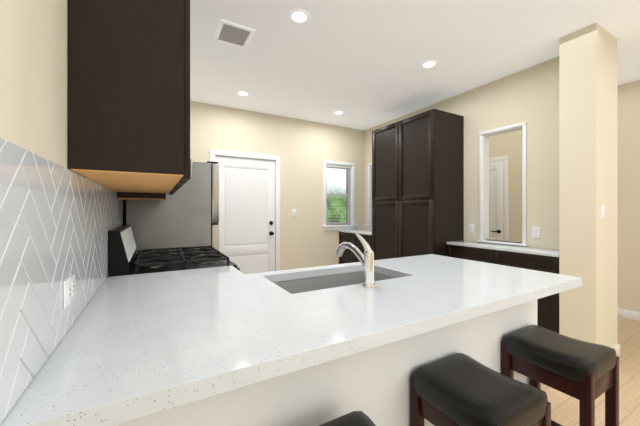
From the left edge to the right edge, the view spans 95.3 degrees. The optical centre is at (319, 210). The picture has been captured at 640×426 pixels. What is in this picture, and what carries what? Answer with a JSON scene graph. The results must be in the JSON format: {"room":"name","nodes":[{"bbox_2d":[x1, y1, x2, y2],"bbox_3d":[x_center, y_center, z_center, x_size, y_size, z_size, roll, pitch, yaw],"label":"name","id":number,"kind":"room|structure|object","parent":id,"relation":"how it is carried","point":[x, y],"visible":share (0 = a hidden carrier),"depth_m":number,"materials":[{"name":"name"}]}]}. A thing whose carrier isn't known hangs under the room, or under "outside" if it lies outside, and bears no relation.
{"room":"kitchen","nodes":[
{"label":"kitchen","id":0,"kind":"room"},
{"bbox_2d":[0,0,125,276],"bbox_3d":[-0.692,-0.115,0.654,0.120,2.740,7.020,0,0,-29],"label":"wall","id":1,"kind":"structure","parent":0,"point":[33,76],"depth_m":0.62,"materials":[{"name":"beige paint"}]},
{"bbox_2d":[0,137,122,423],"bbox_3d":[-0.974,0.111,1.284,0.008,0.453,2.075,0,0,-29],"label":"tile backsplash","id":2,"kind":"structure","parent":1,"relation":"attached to","point":[58,223],"depth_m":0.62,"materials":[{"name":"white tile"}]},
{"bbox_2d":[63,274,75,308],"bbox_3d":[-0.703,0.225,0.820,0.007,0.072,0.116,0,0,-29],"label":"outlet","id":3,"kind":"object","parent":2,"relation":"attached to","point":[69,290],"visible":0.98,"depth_m":0.80,"materials":[{"name":"white plastic"}]},
{"bbox_2d":[68,0,191,194],"bbox_3d":[-0.869,-0.646,1.431,0.330,1.078,1.177,0,0,-29],"label":"upper cabinet","id":4,"kind":"object","parent":1,"relation":"attached to","point":[128,95],"visible":1,"depth_m":0.92,"materials":[{"name":"brown wood"}]},
{"bbox_2d":[190,101,363,269],"bbox_3d":[-0.119,-0.115,4.942,5.100,2.740,0.120,0,0,-29],"label":"wall","id":5,"kind":"structure","parent":0,"point":[303,149],"depth_m":4.72,"materials":[{"name":"beige paint"}]},
{"bbox_2d":[209,149,279,270],"bbox_3d":[-1.112,0.200,4.371,1.050,2.110,0.136,0,0,-29],"label":"door frame","id":6,"kind":"structure","parent":5,"relation":"attached to","point":[213,153],"depth_m":4.54,"materials":[{"name":"white wood"}]},
{"bbox_2d":[215,156,274,273],"bbox_3d":[-1.085,0.236,4.325,0.896,2.026,0.119,0,0,-29],"label":"door","id":7,"kind":"structure","parent":5,"relation":"in","point":[246,223],"depth_m":4.35,"materials":[{"name":"white wood"}]},
{"bbox_2d":[322,160,356,230],"bbox_3d":[0.319,-0.256,5.164,0.694,1.202,0.165,0,0,-29],"label":"window","id":8,"kind":"structure","parent":5,"relation":"in","point":[337,195],"depth_m":5.20,"materials":[{"name":"clear glass"}]},
{"bbox_2d":[190,0,639,129],"bbox_3d":[1.529,-1.525,1.928,5.300,0.080,7.050,0,0,-29],"label":"ceiling","id":9,"kind":"structure","parent":0,"point":[358,63],"depth_m":2.69,"materials":[{"name":"white paint"}]},
{"bbox_2d":[214,20,254,48],"bbox_3d":[-0.726,-1.479,2.462,0.276,0.010,0.304,0,0,-29],"label":"ceiling vent","id":10,"kind":"object","parent":9,"relation":"in","point":[230,33],"visible":1,"depth_m":2.45,"materials":[{"name":"white"}]},
{"bbox_2d":[236,91,249,95],"bbox_3d":[-0.978,-1.482,3.698,0.163,0.006,0.163,0,0,16],"label":"recessed light","id":11,"kind":"object","parent":9,"relation":"in","point":[242,93],"depth_m":3.69,"materials":[{"name":"white plastic"}]},
{"bbox_2d":[288,9,309,23],"bbox_3d":[-0.159,-1.482,2.231,0.163,0.006,0.163,0,0,16],"label":"recessed light","id":12,"kind":"object","parent":9,"relation":"in","point":[299,16],"depth_m":2.22,"materials":[{"name":"white plastic"}]},
{"bbox_2d":[333,111,343,114],"bbox_3d":[0.283,-1.482,4.423,0.163,0.006,0.163,0,0,16],"label":"recessed light","id":13,"kind":"object","parent":9,"relation":"in","point":[336,112],"depth_m":4.40,"materials":[{"name":"white plastic"}]},
{"bbox_2d":[421,60,437,67],"bbox_3d":[1.107,-1.482,2.959,0.163,0.006,0.163,0,0,16],"label":"recessed light","id":14,"kind":"object","parent":9,"relation":"in","point":[430,63],"depth_m":2.96,"materials":[{"name":"white plastic"}]},
{"bbox_2d":[364,56,558,248],"bbox_3d":[1.643,-0.115,4.072,0.110,2.740,3.130,0,0,-29],"label":"wall","id":15,"kind":"structure","parent":0,"point":[530,96],"depth_m":3.05,"materials":[{"name":"beige paint"}]},
{"bbox_2d":[366,162,371,228],"bbox_3d":[1.081,-0.256,5.029,0.165,1.202,0.734,0,0,-29],"label":"window","id":16,"kind":"structure","parent":15,"relation":"in","point":[369,224],"depth_m":5.26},
{"bbox_2d":[468,224,473,233],"bbox_3d":[1.855,0.225,3.577,0.007,0.116,0.072,0,0,-29],"label":"electrical outlet","id":17,"kind":"object","parent":15,"relation":"attached to","point":[471,228],"visible":1,"depth_m":3.57,"materials":[{"name":"white plastic"}]},
{"bbox_2d":[477,122,527,245],"bbox_3d":[2.077,-0.278,3.289,0.165,1.299,0.528,0,0,-29],"label":"trim","id":18,"kind":"structure","parent":15,"relation":"attached to","point":[522,126],"depth_m":3.44,"materials":[{"name":"white wood"}]},
{"bbox_2d":[532,227,539,237],"bbox_3d":[2.200,0.225,2.968,0.007,0.116,0.072,0,0,-29],"label":"electrical outlet","id":19,"kind":"object","parent":15,"relation":"attached to","point":[535,232],"visible":1,"depth_m":2.97,"materials":[{"name":"white plastic"}]},
{"bbox_2d":[489,79,639,312],"bbox_3d":[3.731,-0.115,3.214,0.100,2.740,6.920,0,0,-29],"label":"wall","id":20,"kind":"structure","parent":0,"point":[509,144],"depth_m":3.41,"materials":[{"name":"beige paint"}]},
{"bbox_2d":[489,161,502,240],"bbox_3d":[2.660,0.234,4.935,0.062,2.031,0.824,0,0,-29],"label":"hall door","id":21,"kind":"structure","parent":20,"relation":"in","point":[495,200],"depth_m":4.67,"materials":[{"name":"white wood"}]},
{"bbox_2d":[489,155,507,240],"bbox_3d":[2.683,0.200,4.948,0.016,2.110,0.970,0,0,-29],"label":"door frame","id":22,"kind":"structure","parent":20,"relation":"attached to","point":[504,159],"depth_m":4.55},
{"bbox_2d":[618,308,639,320],"bbox_3d":[4.157,1.208,2.346,0.014,0.095,4.930,0,0,-30],"label":"baseboard","id":23,"kind":"structure","parent":20,"relation":"attached to","point":[627,314],"depth_m":3.37,"materials":[{"name":"white wood"}]},
{"bbox_2d":[559,23,617,347],"bbox_3d":[2.320,-0.115,2.519,0.460,2.740,0.240,0,0,-29],"label":"pillar","id":24,"kind":"structure","parent":0,"point":[588,143],"depth_m":2.40,"materials":[{"name":"beige paint"}]},
{"bbox_2d":[601,205,604,219],"bbox_3d":[2.295,0.015,2.361,0.072,0.116,0.010,0,0,-29],"label":"light switch","id":25,"kind":"object","parent":24,"relation":"attached to","point":[602,211],"visible":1,"depth_m":2.35,"materials":[{"name":"white plastic"}]},
{"bbox_2d":[541,317,639,425],"bbox_3d":[1.529,1.295,1.928,5.300,0.080,7.050,0,0,-29],"label":"floor","id":26,"kind":"structure","parent":0,"point":[564,409],"depth_m":1.98,"materials":[{"name":"brown wood"}]},
{"bbox_2d":[126,161,218,254],"bbox_3d":[-1.373,0.416,2.779,0.726,1.678,0.900,0,0,-29],"label":"fridge","id":27,"kind":"object","parent":26,"relation":"on","point":[186,214],"visible":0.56,"depth_m":2.41,"materials":[{"name":"grey metal"}]},
{"bbox_2d":[109,224,239,276],"bbox_3d":[-0.963,0.680,2.006,0.713,1.150,0.762,0,0,-29],"label":"gas range","id":28,"kind":"object","parent":26,"relation":"on","point":[124,259],"visible":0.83,"depth_m":1.76,"materials":[{"name":"black metal"}]},
{"bbox_2d":[0,254,581,425],"bbox_3d":[0.117,0.797,1.482,2.097,0.915,1.204,0,0,-29],"label":"countertop","id":29,"kind":"structure","parent":26,"relation":"on","point":[224,346],"depth_m":0.93,"materials":[{"name":"white stone"}]},
{"bbox_2d":[273,271,393,293],"bbox_3d":[0.096,0.534,1.525,0.750,0.302,0.430,0,0,-29],"label":"sink basin","id":30,"kind":"object","parent":29,"relation":"in","point":[315,283],"visible":0.06,"depth_m":1.70,"materials":[{"name":"silver metal"}]},
{"bbox_2d":[336,233,375,287],"bbox_3d":[0.164,0.221,1.415,0.063,0.237,0.293,0,0,-29],"label":"kitchen faucet","id":31,"kind":"object","parent":29,"relation":"on","point":[366,258],"visible":1,"depth_m":1.31,"materials":[{"name":"silver metal"}]},
{"bbox_2d":[319,411,375,425],"bbox_3d":[0.077,0.929,0.687,0.316,0.651,0.338,0,0,-29],"label":"stool","id":32,"kind":"object","parent":26,"relation":"on","point":[357,418],"visible":1,"depth_m":0.84,"materials":[{"name":"black leather"}]},
{"bbox_2d":[338,229,371,263],"bbox_3d":[0.790,0.797,4.870,0.581,0.915,0.892,0,0,-29],"label":"base cabinet","id":33,"kind":"object","parent":26,"relation":"on","point":[349,255],"visible":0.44,"depth_m":4.81,"materials":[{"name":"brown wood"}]},
{"bbox_2d":[372,109,463,259],"bbox_3d":[1.289,0.035,4.004,0.566,2.440,1.100,0,0,-29],"label":"pantry cabinet","id":34,"kind":"object","parent":26,"relation":"on","point":[417,184],"visible":0.81,"depth_m":3.63,"materials":[{"name":"brown wood"}]},
{"bbox_2d":[410,353,550,425],"bbox_3d":[0.561,0.929,1.049,0.316,0.651,0.338,0,0,-29],"label":"stool","id":35,"kind":"object","parent":26,"relation":"on","point":[458,389],"visible":1,"depth_m":1.00,"materials":[{"name":"black leather"}]},
{"bbox_2d":[446,240,558,332],"bbox_3d":[1.936,0.815,3.088,0.341,0.880,1.118,0,0,-29],"label":"base cabinet","id":36,"kind":"object","parent":26,"relation":"on","point":[538,259],"depth_m":2.79,"materials":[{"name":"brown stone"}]},
{"bbox_2d":[502,325,618,425],"bbox_3d":[1.105,0.929,1.357,0.316,0.651,0.338,0,0,-29],"label":"stool","id":37,"kind":"object","parent":26,"relation":"on","point":[585,374],"visible":0.88,"depth_m":1.27,"materials":[{"name":"black leather"}]},
{"bbox_2d":[613,344,619,355],"bbox_3d":[2.367,1.208,2.402,0.454,0.095,0.017,0,0,-30],"label":"baseboard","id":38,"kind":"structure","parent":26,"relation":"on","point":[617,348],"depth_m":2.49,"materials":[{"name":"white wood"}]},
{"bbox_3d":[-1.251,-0.715,2.097,0.322,0.940,0.349,0,0,-30],"label":"upper cabinet","id":39,"kind":"object","parent":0,"visible":0},
{"bbox_2d":[117,192,165,200],"bbox_3d":[-1.268,-0.160,2.087,0.282,0.164,0.349,0,0,-29],"label":"range hood","id":40,"kind":"object","parent":39,"relation":"attached to","point":[139,196],"visible":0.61,"depth_m":1.94,"materials":[{"name":"black metal"}]}
]}

